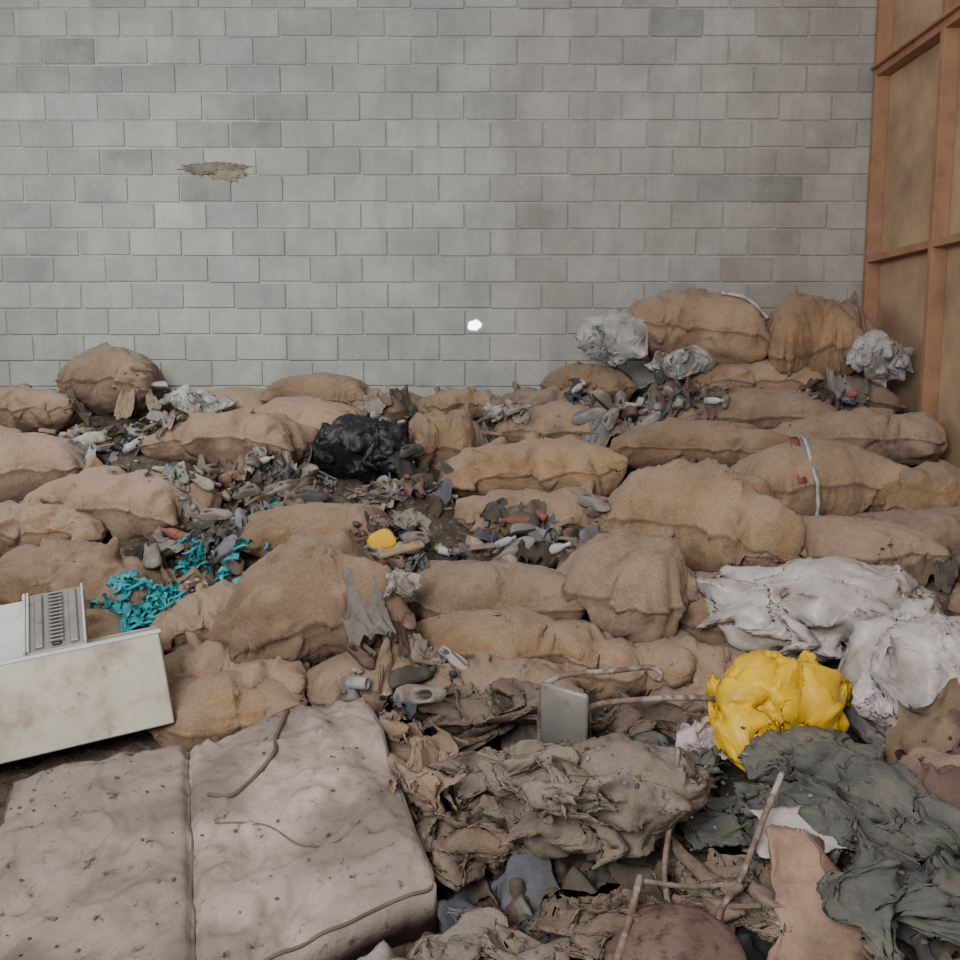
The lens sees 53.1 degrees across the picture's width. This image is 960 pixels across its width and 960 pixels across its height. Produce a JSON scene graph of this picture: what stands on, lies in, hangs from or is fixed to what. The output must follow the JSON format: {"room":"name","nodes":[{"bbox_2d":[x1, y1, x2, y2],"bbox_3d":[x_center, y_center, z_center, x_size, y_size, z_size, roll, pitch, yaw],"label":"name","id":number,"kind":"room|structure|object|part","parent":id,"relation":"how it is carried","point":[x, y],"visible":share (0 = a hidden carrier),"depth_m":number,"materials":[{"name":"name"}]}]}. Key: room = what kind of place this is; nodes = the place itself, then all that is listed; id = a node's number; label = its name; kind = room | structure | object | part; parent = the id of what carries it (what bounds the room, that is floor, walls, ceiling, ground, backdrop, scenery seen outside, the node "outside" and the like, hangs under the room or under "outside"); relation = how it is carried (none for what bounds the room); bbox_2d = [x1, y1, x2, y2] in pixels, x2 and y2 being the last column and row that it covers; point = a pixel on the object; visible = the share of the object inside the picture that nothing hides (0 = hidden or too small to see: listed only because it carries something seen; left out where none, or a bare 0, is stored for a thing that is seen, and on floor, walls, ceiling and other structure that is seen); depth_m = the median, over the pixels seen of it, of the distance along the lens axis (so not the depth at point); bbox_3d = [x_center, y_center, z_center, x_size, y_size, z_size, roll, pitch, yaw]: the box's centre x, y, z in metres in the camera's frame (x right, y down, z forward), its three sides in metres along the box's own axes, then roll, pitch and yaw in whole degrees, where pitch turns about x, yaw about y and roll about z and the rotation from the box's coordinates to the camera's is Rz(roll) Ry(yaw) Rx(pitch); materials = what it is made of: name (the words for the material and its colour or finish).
{"room":"waste facility","nodes":[
{"label":"waste facility","id":0,"kind":"room"},
{"bbox_2d":[0,0,876,396],"bbox_3d":[-0.690,-1.727,7.037,7.320,5.088,0.216,0,8,0],"label":"wall","id":1,"kind":"structure","parent":0,"point":[424,170],"depth_m":6.87,"materials":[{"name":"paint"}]},
{"bbox_2d":[177,161,254,182],"bbox_3d":[-1.888,-2.199,6.869,0.563,0.156,0.013,0,8,1],"label":"mortar","id":2,"kind":"object","parent":1,"relation":"attached to","point":[229,172],"visible":1,"depth_m":6.86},
{"bbox_2d":[468,320,481,329],"bbox_3d":[-0.038,-1.130,7.002,0.100,0.075,0.001,0,7,0],"label":"hole","id":3,"kind":"object","parent":1,"relation":"attached to","point":[473,325],"depth_m":7.00,"materials":[{"name":"white"}]},
{"bbox_2d":[858,0,959,467],"bbox_3d":[2.812,-1.253,3.769,0.155,5.000,6.400,0,8,0],"label":"wall","id":4,"kind":"structure","parent":0,"point":[911,288],"depth_m":6.28,"materials":[{"name":"wood"}]},
{"bbox_3d":[-0.690,1.393,3.209,7.420,0.100,8.400,0,7,0],"label":"floor","id":5,"kind":"structure","parent":0,"visible":0},
{"bbox_2d":[0,697,436,959],"bbox_3d":[-0.832,1.148,2.788,1.283,0.553,1.190,-2,8,-18],"label":"mattress","id":6,"kind":"object","parent":5,"relation":"on","point":[381,886],"visible":0.99,"depth_m":2.73,"materials":[{"name":"fabric"}]},
{"bbox_2d":[207,709,289,797],"bbox_3d":[-0.701,0.890,3.141,0.124,0.113,0.477,3,8,19],"label":"leather strap","id":7,"kind":"object","parent":6,"relation":"on","point":[216,795],"visible":1,"depth_m":3.02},
{"bbox_2d":[215,820,359,846],"bbox_3d":[-0.570,1.017,2.783,0.437,0.052,0.085,1,8,7],"label":"twine","id":8,"kind":"object","parent":6,"relation":"on","point":[273,828],"visible":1,"depth_m":2.78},
{"bbox_2d":[0,383,959,959],"bbox_3d":[-0.720,0.380,4.115,6.900,1.653,6.060,0,8,0],"label":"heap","id":9,"kind":"object","parent":5,"relation":"on","point":[446,528],"visible":0.04,"depth_m":4.30,"materials":[{"name":"soil"}]},
{"bbox_2d":[0,425,22,433],"bbox_3d":[-3.201,-0.205,5.972,0.939,0.343,0.630,0,8,0],"label":"burlap sack","id":10,"kind":"object","parent":9,"relation":"on","point":[3,429],"visible":0.06,"depth_m":5.86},
{"bbox_2d":[0,432,86,502],"bbox_3d":[-2.650,-0.053,5.469,0.851,0.437,0.605,-2,8,-12],"label":"burlap sack","id":11,"kind":"object","parent":9,"relation":"on","point":[28,461],"visible":0.66,"depth_m":5.30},
{"bbox_2d":[0,383,92,432],"bbox_3d":[-3.039,-0.450,6.351,0.815,0.376,0.613,0,8,0],"label":"burlap sack","id":12,"kind":"object","parent":9,"relation":"on","point":[21,406],"visible":0.8,"depth_m":6.21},
{"bbox_2d":[0,495,109,554],"bbox_3d":[-2.273,0.228,4.904,0.810,0.284,0.574,0,8,0],"label":"burlap sack","id":13,"kind":"object","parent":9,"relation":"on","point":[29,521],"visible":0.74,"depth_m":4.71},
{"bbox_2d":[56,421,113,458],"label":"shoes","id":14,"kind":"object","parent":9,"relation":"on","point":[92,439],"depth_m":5.84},
{"bbox_2d":[0,537,171,611],"bbox_3d":[-1.882,0.412,4.461,0.953,0.351,0.601,1,8,4],"label":"burlap sack","id":15,"kind":"object","parent":9,"relation":"on","point":[49,566],"visible":0.67,"depth_m":4.29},
{"bbox_2d":[0,583,173,763],"bbox_3d":[-1.573,0.734,3.546,0.833,0.612,0.481,-3,8,-20],"label":"appliance","id":16,"kind":"object","parent":9,"relation":"on","point":[60,688],"visible":0.98,"depth_m":3.43,"materials":[{"name":"white metal"}]},
{"bbox_2d":[55,342,170,414],"bbox_3d":[-2.523,-0.690,6.590,0.721,0.511,0.642,0,8,0],"label":"burlap sack","id":17,"kind":"object","parent":9,"relation":"on","point":[92,374],"visible":0.82,"depth_m":6.40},
{"bbox_2d":[86,608,143,639],"bbox_3d":[-1.801,0.650,4.248,0.868,0.256,0.584,1,8,6],"label":"burlap sack","id":18,"kind":"object","parent":9,"relation":"on","point":[100,622],"visible":0.14,"depth_m":4.07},
{"bbox_2d":[90,498,280,631],"bbox_3d":[-1.179,0.383,4.545,0.543,0.426,1.252,4,8,26],"label":"scraps","id":19,"kind":"object","parent":18,"relation":"on","point":[161,596],"visible":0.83,"depth_m":4.19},
{"bbox_2d":[18,454,222,541],"bbox_3d":[-1.886,0.091,5.066,1.020,0.426,0.637,2,8,13],"label":"burlap sack","id":20,"kind":"object","parent":9,"relation":"on","point":[130,506],"visible":0.74,"depth_m":4.86,"materials":[{"name":"fabric"}]},
{"bbox_2d":[126,410,162,445],"label":"shoes","id":21,"kind":"object","parent":9,"relation":"on","point":[154,416],"depth_m":5.99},
{"bbox_2d":[142,540,195,569],"label":"shoes","id":22,"kind":"object","parent":9,"relation":"on","point":[152,551],"depth_m":4.47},
{"bbox_2d":[151,579,236,652],"bbox_3d":[-1.193,0.586,4.224,0.509,0.271,0.471,-2,8,-15],"label":"burlap sack","id":23,"kind":"object","parent":9,"relation":"on","point":[196,612],"visible":0.52,"depth_m":4.06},
{"bbox_2d":[163,384,237,413],"bbox_3d":[-1.865,-0.521,6.442,0.593,0.241,0.313,5,9,34],"label":"plastic bag","id":24,"kind":"object","parent":9,"relation":"on","point":[182,398],"visible":0.87,"depth_m":6.39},
{"bbox_2d":[168,461,246,574],"label":"shoes","id":25,"kind":"object","parent":9,"relation":"on","point":[209,516],"depth_m":4.83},
{"bbox_2d":[169,387,264,419],"bbox_3d":[-1.749,-0.501,6.683,0.798,0.295,0.581,0,8,0],"label":"burlap sack","id":26,"kind":"object","parent":9,"relation":"on","point":[247,397],"visible":0.23,"depth_m":6.53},
{"bbox_2d":[137,407,318,465],"bbox_3d":[-1.563,-0.252,5.910,1.111,0.395,0.597,1,8,6],"label":"burlap sack","id":27,"kind":"object","parent":9,"relation":"on","point":[214,435],"visible":0.75,"depth_m":5.72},
{"bbox_2d":[147,670,310,751],"bbox_3d":[-0.987,0.873,3.778,0.703,0.277,0.585,-2,8,-16],"label":"burlap sack","id":28,"kind":"object","parent":9,"relation":"on","point":[216,706],"visible":0.53,"depth_m":3.60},
{"bbox_2d":[164,632,317,701],"bbox_3d":[-0.990,0.732,3.991,0.746,0.246,0.592,2,8,15],"label":"burlap sack","id":29,"kind":"object","parent":9,"relation":"on","point":[197,658],"visible":0.45,"depth_m":3.82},
{"bbox_2d":[218,447,329,501],"label":"shoes","id":30,"kind":"object","parent":9,"relation":"on","point":[252,459],"depth_m":5.27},
{"bbox_2d":[206,528,414,663],"bbox_3d":[-0.737,0.489,4.034,0.795,0.562,0.690,-3,8,-24],"label":"burlap sack","id":31,"kind":"object","parent":9,"relation":"on","point":[289,604],"visible":0.83,"depth_m":3.86,"materials":[{"name":"fabric"}]},
{"bbox_2d":[381,570,422,598],"bbox_3d":[-0.324,0.413,3.890,0.115,0.126,0.267,6,9,37],"label":"rag","id":32,"kind":"object","parent":31,"relation":"on","point":[404,583],"visible":1,"depth_m":3.85,"materials":[{"name":"fabric"}]},
{"bbox_2d":[253,395,369,430],"bbox_3d":[-1.147,-0.385,6.255,0.797,0.327,0.531,2,8,13],"label":"burlap sack","id":33,"kind":"object","parent":9,"relation":"on","point":[311,411],"visible":0.38,"depth_m":6.12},
{"bbox_2d":[239,502,387,557],"bbox_3d":[-0.794,0.268,4.690,0.779,0.326,0.573,-2,8,-13],"label":"burlap sack","id":34,"kind":"object","parent":9,"relation":"on","point":[275,526],"visible":0.49,"depth_m":4.54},
{"bbox_2d":[258,372,368,404],"bbox_3d":[-1.111,-0.572,6.623,0.764,0.348,0.575,0,8,0],"label":"burlap sack","id":35,"kind":"object","parent":9,"relation":"on","point":[326,386],"visible":0.6,"depth_m":6.46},
{"bbox_2d":[303,413,411,484],"bbox_3d":[-0.701,-0.180,5.615,0.672,0.421,0.393,0,8,2],"label":"bag","id":36,"kind":"object","parent":9,"relation":"on","point":[359,447],"visible":0.85,"depth_m":5.50,"materials":[{"name":"plastic"}]},
{"bbox_2d":[346,642,375,669],"label":"shoes","id":37,"kind":"object","parent":9,"relation":"on","point":[361,656],"depth_m":3.74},
{"bbox_2d":[305,648,423,710],"bbox_3d":[-0.449,0.808,3.887,0.570,0.248,0.490,-3,8,-24],"label":"burlap sack","id":38,"kind":"object","parent":9,"relation":"on","point":[322,687],"visible":0.3,"depth_m":3.73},
{"bbox_2d":[353,475,416,507],"label":"shoes","id":39,"kind":"object","parent":9,"relation":"on","point":[406,504],"depth_m":5.22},
{"bbox_2d":[347,483,405,503],"bbox_3d":[-0.551,0.079,5.205,0.356,0.117,0.212,1,8,10],"label":"rag","id":40,"kind":"object","parent":39,"relation":"on","point":[379,495],"visible":0.84,"depth_m":5.16,"materials":[{"name":"fabric"}]},
{"bbox_2d":[348,388,429,421],"bbox_3d":[-0.655,-0.494,6.609,0.660,0.280,0.574,0,8,0],"label":"rag","id":41,"kind":"object","parent":9,"relation":"on","point":[396,411],"visible":0.3,"depth_m":6.43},
{"bbox_2d":[363,531,429,572],"label":"shoes","id":42,"kind":"object","parent":9,"relation":"on","point":[397,563],"depth_m":4.52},
{"bbox_2d":[366,529,395,549],"bbox_3d":[-0.460,0.277,4.455,0.141,0.090,0.082,-5,9,-32],"label":"sponge","id":43,"kind":"object","parent":42,"relation":"on","point":[382,538],"visible":0.96,"depth_m":4.44,"materials":[{"name":"plastic"}]},
{"bbox_2d":[377,540,424,558],"bbox_3d":[-0.360,0.316,4.379,0.221,0.061,0.051,-4,9,-28],"label":"plank","id":44,"kind":"object","parent":9,"relation":"on","point":[411,546],"visible":1,"depth_m":4.37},
{"bbox_2d":[402,612,416,630],"label":"shoes","id":45,"kind":"object","parent":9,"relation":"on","point":[409,621],"depth_m":3.82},
{"bbox_2d":[399,441,422,455],"label":"shoes","id":46,"kind":"object","parent":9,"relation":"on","point":[408,448],"depth_m":5.43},
{"bbox_2d":[387,507,435,537],"bbox_3d":[-0.396,0.225,4.994,0.352,0.161,0.281,7,10,42],"label":"rag","id":47,"kind":"object","parent":9,"relation":"on","point":[412,516],"visible":0.66,"depth_m":4.99,"materials":[{"name":"fabric"}]},
{"bbox_2d":[382,665,445,705],"label":"shoes","id":48,"kind":"object","parent":9,"relation":"on","point":[406,681],"depth_m":3.44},
{"bbox_2d":[38,367,854,907],"bbox_3d":[-0.214,0.233,4.292,5.226,1.412,4.488,0,8,0],"label":"wood offcuts","id":49,"kind":"object","parent":9,"relation":"on","point":[357,539],"visible":0.48,"depth_m":4.46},
{"bbox_2d":[409,402,490,468],"bbox_3d":[-0.228,-0.258,5.911,0.677,0.439,0.578,0,8,0],"label":"burlap sack","id":50,"kind":"object","parent":9,"relation":"on","point":[442,436],"visible":0.59,"depth_m":5.70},
{"bbox_2d":[438,646,468,671],"label":"shoes","id":51,"kind":"object","parent":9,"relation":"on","point":[443,651],"depth_m":3.74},
{"bbox_2d":[418,386,499,422],"bbox_3d":[-0.143,-0.522,6.662,0.711,0.264,0.556,0,8,0],"label":"burlap sack","id":52,"kind":"object","parent":9,"relation":"on","point":[445,400],"visible":0.52,"depth_m":6.51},
{"bbox_2d":[452,535,483,559],"label":"shoes","id":53,"kind":"object","parent":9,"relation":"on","point":[470,540],"depth_m":4.58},
{"bbox_2d":[401,677,540,752],"bbox_3d":[0.010,0.858,3.529,0.693,0.214,0.426,0,8,0],"label":"torn burlap","id":54,"kind":"object","parent":9,"relation":"on","point":[475,722],"visible":0.72,"depth_m":3.46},
{"bbox_2d":[389,906,568,959],"bbox_3d":[0.026,1.196,2.355,0.426,0.119,0.369,4,9,30],"label":"rag","id":55,"kind":"object","parent":9,"relation":"on","point":[484,930],"visible":0.98,"depth_m":2.42,"materials":[{"name":"fabric"}]},
{"bbox_2d":[1,366,959,959],"bbox_3d":[-0.342,0.267,4.443,5.907,1.520,4.817,0,8,3],"label":"litter","id":56,"kind":"object","parent":9,"relation":"on","point":[352,682],"visible":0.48,"depth_m":4.65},
{"bbox_2d":[392,651,589,713],"bbox_3d":[0.035,0.816,3.807,0.807,0.304,0.589,0,8,0],"label":"burlap sack","id":57,"kind":"object","parent":9,"relation":"on","point":[482,670],"visible":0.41,"depth_m":3.67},
{"bbox_2d":[403,559,584,619],"bbox_3d":[0.063,0.497,4.346,0.881,0.283,0.639,0,8,0],"label":"burlap sack","id":58,"kind":"object","parent":9,"relation":"on","point":[447,586],"visible":0.73,"depth_m":4.13,"materials":[{"name":"fabric"}]},
{"bbox_2d":[428,739,574,810],"bbox_3d":[0.165,0.952,3.106,0.646,0.190,0.313,-3,8,-24],"label":"sheet","id":59,"kind":"object","parent":9,"relation":"on","point":[468,789],"visible":0.2,"depth_m":3.08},
{"bbox_2d":[57,365,959,959],"bbox_3d":[-0.251,0.359,4.166,5.594,1.680,4.987,1,8,7],"label":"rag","id":60,"kind":"object","parent":9,"relation":"on","point":[527,879],"visible":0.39,"depth_m":3.81,"materials":[{"name":"fabric"}]},
{"bbox_2d":[269,497,317,507],"bbox_3d":[-0.956,0.149,5.039,0.313,0.118,0.248,0,8,0],"label":"rag","id":61,"kind":"object","parent":60,"relation":"on","point":[287,501],"visible":0.34,"depth_m":5.02,"materials":[{"name":"fabric"}]},
{"bbox_2d":[378,707,466,823],"bbox_3d":[-0.218,0.941,3.207,0.282,0.231,0.798,-2,8,-18],"label":"torn burlap","id":62,"kind":"object","parent":60,"relation":"on","point":[411,751],"visible":0.76,"depth_m":3.13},
{"bbox_2d":[411,794,528,891],"bbox_3d":[-0.005,1.057,2.890,0.498,0.188,0.472,-5,9,-32],"label":"torn burlap","id":63,"kind":"object","parent":60,"relation":"on","point":[460,848],"visible":0.64,"depth_m":2.76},
{"bbox_2d":[527,887,671,959],"bbox_3d":[0.346,1.139,2.497,0.426,0.119,0.262,-4,9,-30],"label":"rag","id":64,"kind":"object","parent":60,"relation":"on","point":[587,924],"visible":0.56,"depth_m":2.45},
{"bbox_2d":[737,725,959,866],"bbox_3d":[1.141,0.979,2.952,0.596,0.284,0.712,0,8,0],"label":"cloth","id":65,"kind":"object","parent":60,"relation":"on","point":[887,803],"visible":0.81,"depth_m":2.85,"materials":[{"name":"grey fabric"}]},
{"bbox_2d":[816,817,959,959],"bbox_3d":[1.144,1.042,2.555,0.618,0.200,0.690,0,8,0],"label":"cloth","id":66,"kind":"object","parent":60,"relation":"on","point":[869,895],"visible":0.84,"depth_m":2.40,"materials":[{"name":"fabric"}]},
{"bbox_2d":[416,606,600,668],"bbox_3d":[0.121,0.669,4.082,0.940,0.266,0.617,0,8,0],"label":"burlap sack","id":67,"kind":"object","parent":9,"relation":"on","point":[530,634],"visible":0.71,"depth_m":3.91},
{"bbox_2d":[492,511,559,567],"label":"shoes","id":68,"kind":"object","parent":9,"relation":"on","point":[518,529],"depth_m":4.54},
{"bbox_2d":[453,479,607,536],"bbox_3d":[0.372,0.163,5.039,1.006,0.300,0.587,-1,8,-10],"label":"burlap sack","id":69,"kind":"object","parent":9,"relation":"on","point":[562,502],"visible":0.48,"depth_m":4.93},
{"bbox_2d":[490,380,570,422],"bbox_3d":[0.418,-0.510,6.531,0.787,0.329,0.545,0,8,0],"label":"burlap sack","id":70,"kind":"object","parent":9,"relation":"on","point":[528,395],"visible":0.37,"depth_m":6.41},
{"bbox_2d":[438,431,628,496],"bbox_3d":[0.310,-0.068,5.429,1.095,0.409,0.588,0,8,0],"label":"burlap sack","id":71,"kind":"object","parent":9,"relation":"on","point":[548,465],"visible":0.81,"depth_m":5.25,"materials":[{"name":"fabric"}]},
{"bbox_2d":[494,399,623,447],"bbox_3d":[0.555,-0.357,6.195,0.904,0.330,0.620,2,8,15],"label":"burlap sack","id":72,"kind":"object","parent":9,"relation":"on","point":[543,418],"visible":0.39,"depth_m":6.02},
{"bbox_2d":[483,399,530,423],"bbox_3d":[0.162,-0.433,6.080,0.359,0.170,0.242,7,10,42],"label":"rag","id":73,"kind":"object","parent":72,"relation":"on","point":[519,413],"visible":0.99,"depth_m":6.01,"materials":[{"name":"fabric"}]},
{"bbox_2d":[562,492,610,541],"label":"shoes","id":74,"kind":"object","parent":9,"relation":"on","point":[595,506],"depth_m":4.62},
{"bbox_2d":[540,361,638,401],"bbox_3d":[0.761,-0.644,6.753,0.689,0.380,0.555,1,8,4],"label":"burlap sack","id":75,"kind":"object","parent":9,"relation":"on","point":[611,380],"visible":0.48,"depth_m":6.58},
{"bbox_2d":[575,308,648,368],"bbox_3d":[0.944,-0.967,6.574,0.619,0.414,0.444,0,8,0],"label":"plastic bag","id":76,"kind":"object","parent":75,"relation":"on","point":[614,337],"visible":0.88,"depth_m":6.46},
{"bbox_2d":[482,732,717,870],"bbox_3d":[0.372,0.925,2.816,0.724,0.333,0.484,-1,8,-10],"label":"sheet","id":77,"kind":"object","parent":9,"relation":"on","point":[668,794],"visible":0.81,"depth_m":2.66,"materials":[{"name":"fabric"}]},
{"bbox_2d":[476,743,617,827],"bbox_3d":[0.181,0.823,2.617,0.318,0.152,0.341,-4,8,-27],"label":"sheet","id":78,"kind":"object","parent":77,"relation":"on","point":[534,780],"visible":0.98,"depth_m":2.56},
{"bbox_2d":[571,385,661,430],"label":"shoes","id":79,"kind":"object","parent":9,"relation":"on","point":[604,409],"depth_m":5.91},
{"bbox_2d":[537,664,715,743],"bbox_3d":[0.522,0.856,3.323,0.644,0.386,0.292,0,8,0],"label":"metal chair","id":80,"kind":"object","parent":9,"relation":"on","point":[562,712],"visible":0.88,"depth_m":3.26,"materials":[{"name":"metal"}]},
{"bbox_2d":[555,528,700,642],"bbox_3d":[0.625,0.443,4.210,0.669,0.463,0.621,7,10,41],"label":"burlap sack","id":81,"kind":"object","parent":9,"relation":"on","point":[638,587],"visible":0.88,"depth_m":4.03,"materials":[{"name":"fabric"}]},
{"bbox_2d":[589,690,694,741],"bbox_3d":[0.531,0.913,3.600,0.591,0.192,0.352,0,8,0],"label":"torn burlap","id":82,"kind":"object","parent":9,"relation":"on","point":[632,718],"visible":0.63,"depth_m":3.57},
{"bbox_2d":[562,624,729,700],"bbox_3d":[0.659,0.736,4.017,0.737,0.292,0.640,0,8,0],"label":"burlap sack","id":83,"kind":"object","parent":9,"relation":"on","point":[683,649],"visible":0.64,"depth_m":3.84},
{"bbox_2d":[663,381,685,409],"label":"shoes","id":84,"kind":"object","parent":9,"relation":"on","point":[668,386],"depth_m":5.97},
{"bbox_2d":[627,731,732,781],"bbox_3d":[0.629,0.952,3.253,0.401,0.161,0.398,5,9,31],"label":"cloth","id":85,"kind":"object","parent":9,"relation":"on","point":[709,758],"visible":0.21,"depth_m":3.24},
{"bbox_2d":[603,746,784,959],"bbox_3d":[0.564,1.020,2.524,0.356,0.394,0.801,3,8,24],"label":"stool","id":86,"kind":"object","parent":9,"relation":"on","point":[667,930],"visible":0.93,"depth_m":2.39,"materials":[{"name":"wood"}]},
{"bbox_2d":[648,643,749,719],"bbox_3d":[0.961,0.803,3.959,0.666,0.284,0.579,0,8,0],"label":"burlap sack","id":87,"kind":"object","parent":9,"relation":"on","point":[702,675],"visible":0.12,"depth_m":3.77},
{"bbox_2d":[609,417,789,468],"bbox_3d":[1.294,-0.189,5.717,1.127,0.372,0.577,1,8,5],"label":"burlap sack","id":88,"kind":"object","parent":9,"relation":"on","point":[659,442],"visible":0.66,"depth_m":5.53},
{"bbox_2d":[675,714,726,757],"bbox_3d":[0.807,0.906,3.334,0.258,0.163,0.229,1,8,9],"label":"rag","id":89,"kind":"object","parent":9,"relation":"on","point":[688,737],"visible":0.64,"depth_m":3.31,"materials":[{"name":"fabric"}]},
{"bbox_2d":[597,458,807,572],"bbox_3d":[1.052,0.173,4.700,1.054,0.558,0.774,0,8,0],"label":"burlap sack","id":90,"kind":"object","parent":9,"relation":"on","point":[719,515],"visible":0.77,"depth_m":4.52,"materials":[{"name":"fabric"}]},
{"bbox_2d":[677,571,728,644],"bbox_3d":[0.950,0.563,4.350,0.756,0.289,0.623,0,8,0],"label":"burlap sack","id":91,"kind":"object","parent":9,"relation":"on","point":[697,611],"visible":0.11,"depth_m":4.12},
{"bbox_2d":[677,782,772,862],"bbox_3d":[0.831,1.042,2.958,0.436,0.178,0.492,4,8,26],"label":"cloth","id":92,"kind":"object","parent":9,"relation":"on","point":[728,813],"visible":0.34,"depth_m":2.87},
{"bbox_2d":[660,838,793,941],"bbox_3d":[0.713,1.132,2.614,0.424,0.129,0.431,0,8,0],"label":"torn burlap","id":93,"kind":"object","parent":9,"relation":"on","point":[724,863],"visible":0.62,"depth_m":2.60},
{"bbox_2d":[680,357,827,395],"bbox_3d":[1.801,-0.666,6.437,0.946,0.358,0.657,-1,8,-4],"label":"burlap sack","id":94,"kind":"object","parent":9,"relation":"on","point":[758,374],"visible":0.35,"depth_m":6.25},
{"bbox_2d":[645,345,715,382],"bbox_3d":[1.324,-0.751,6.282,0.392,0.269,0.409,4,8,26],"label":"plastic bag","id":95,"kind":"object","parent":94,"relation":"on","point":[684,362],"visible":0.95,"depth_m":6.24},
{"bbox_2d":[628,288,770,364],"bbox_3d":[1.545,-1.029,6.630,1.104,0.595,0.706,2,8,15],"label":"burlap sack","id":96,"kind":"object","parent":94,"relation":"on","point":[731,329],"depth_m":6.38,"materials":[{"name":"fabric"}]},
{"bbox_3d":[1.767,-1.165,6.396,0.320,0.194,0.046,3,8,25],"label":"torn white strip","id":97,"kind":"part","parent":96,"relation":"part of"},
{"bbox_2d":[672,387,837,428],"bbox_3d":[1.735,-0.418,6.186,1.172,0.363,0.654,0,8,0],"label":"burlap sack","id":98,"kind":"object","parent":9,"relation":"on","point":[765,408],"visible":0.46,"depth_m":5.96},
{"bbox_2d":[706,650,852,786],"bbox_3d":[1.055,0.800,3.409,0.628,0.411,0.433,-5,9,-32],"label":"plastic bag","id":99,"kind":"object","parent":9,"relation":"on","point":[761,691],"visible":0.81,"depth_m":3.25,"materials":[{"name":"plastic"}]},
{"bbox_2d":[694,556,945,663],"bbox_3d":[1.420,0.557,4.018,1.040,0.493,0.610,1,8,9],"label":"plastic sack","id":100,"kind":"object","parent":9,"relation":"on","point":[793,607],"visible":0.83,"depth_m":3.86,"materials":[{"name":"plastic"}]},
{"bbox_2d":[765,824,874,959],"bbox_3d":[0.928,1.126,2.492,0.364,0.277,0.584,2,8,15],"label":"broken hardboard","id":101,"kind":"object","parent":9,"relation":"on","point":[799,860],"visible":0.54,"depth_m":2.47,"materials":[{"name":"wood"}]},
{"bbox_2d":[750,805,846,858],"bbox_3d":[0.906,1.001,2.746,0.293,0.072,0.163,-1,8,-9],"label":"paper sheet","id":102,"kind":"object","parent":101,"relation":"on","point":[782,815],"visible":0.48,"depth_m":2.75,"materials":[{"name":"white paper"}]},
{"bbox_2d":[731,437,910,516],"bbox_3d":[1.806,0.013,5.166,1.064,0.500,0.667,-1,8,-4],"label":"burlap sack","id":103,"kind":"object","parent":9,"relation":"on","point":[850,476],"visible":0.58,"depth_m":4.94,"materials":[{"name":"fabric"}]},
{"bbox_2d":[788,437,806,483],"bbox_3d":[1.640,-0.106,4.973,0.058,0.212,0.298,1,8,6],"label":"ribbon","id":104,"kind":"object","parent":103,"relation":"attached to","point":[795,441],"visible":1,"depth_m":4.98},
{"bbox_2d":[801,434,820,515],"bbox_3d":[1.700,-0.004,4.950,0.045,0.435,0.407,1,8,5],"label":"ribbon","id":105,"kind":"object","parent":103,"relation":"on","point":[805,440],"visible":0.8,"depth_m":4.84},
{"bbox_2d":[739,515,953,573],"bbox_3d":[1.696,0.334,4.663,1.048,0.323,0.658,0,8,0],"label":"burlap sack","id":106,"kind":"object","parent":9,"relation":"on","point":[860,539],"visible":0.56,"depth_m":4.47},
{"bbox_2d":[842,394,866,410],"label":"shoes","id":107,"kind":"object","parent":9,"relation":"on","point":[859,402],"depth_m":6.02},
{"bbox_2d":[772,406,947,465],"bbox_3d":[2.234,-0.253,5.879,1.053,0.393,0.633,0,8,0],"label":"burlap sack","id":108,"kind":"object","parent":9,"relation":"on","point":[911,438],"visible":0.62,"depth_m":5.69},
{"bbox_2d":[827,373,907,413],"bbox_3d":[2.410,-0.542,6.413,0.700,0.340,0.597,0,8,0],"label":"burlap sack","id":109,"kind":"object","parent":9,"relation":"on","point":[879,397],"visible":0.16,"depth_m":6.18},
{"bbox_2d":[766,290,863,381],"bbox_3d":[2.189,-0.933,6.419,0.644,0.666,0.604,0,8,0],"label":"burlap sack","id":110,"kind":"object","parent":109,"relation":"on","point":[813,332],"visible":0.67,"depth_m":6.21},
{"bbox_2d":[832,290,874,332],"bbox_3d":[2.508,-1.030,6.743,0.504,0.615,0.500,0,8,0],"label":"burlap sack","id":111,"kind":"object","parent":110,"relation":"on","point":[849,305],"visible":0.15,"depth_m":6.64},
{"bbox_2d":[844,329,913,388],"bbox_3d":[2.559,-0.778,6.185,0.422,0.390,0.344,-2,8,-17],"label":"plastic bag","id":112,"kind":"object","parent":109,"relation":"on","point":[882,360],"visible":0.98,"depth_m":6.10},
{"bbox_2d":[838,596,959,754],"bbox_3d":[1.635,0.738,3.553,0.635,0.585,0.632,4,8,26],"label":"plastic sack","id":113,"kind":"object","parent":9,"relation":"on","point":[908,654],"visible":0.67,"depth_m":3.38,"materials":[{"name":"plastic"}]},
{"bbox_2d":[851,506,959,555],"bbox_3d":[2.260,0.282,4.772,0.847,0.312,0.634,0,8,0],"label":"burlap sack","id":114,"kind":"object","parent":9,"relation":"on","point":[943,524],"visible":0.4,"depth_m":4.64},
{"bbox_2d":[863,459,959,512],"bbox_3d":[2.369,0.082,5.050,0.791,0.368,0.619,0,8,0],"label":"burlap sack","id":115,"kind":"object","parent":9,"relation":"on","point":[928,484],"visible":0.45,"depth_m":4.87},
{"bbox_2d":[898,747,959,774],"bbox_3d":[1.506,1.010,3.004,0.483,0.305,0.487,3,8,21],"label":"burlap sack","id":116,"kind":"object","parent":9,"relation":"on","point":[939,758],"visible":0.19,"depth_m":3.06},
{"bbox_2d":[946,582,959,615],"bbox_3d":[2.416,0.561,4.268,0.693,0.335,0.590,0,8,0],"label":"burlap sack","id":117,"kind":"object","parent":9,"relation":"on","point":[953,606],"visible":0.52,"depth_m":4.27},
{"bbox_2d":[953,950,959,958],"bbox_3d":[1.496,1.171,2.526,0.583,0.267,0.596,-2,8,-15],"label":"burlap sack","id":118,"kind":"object","parent":9,"relation":"on","point":[956,954],"visible":0.02,"depth_m":2.49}
]}

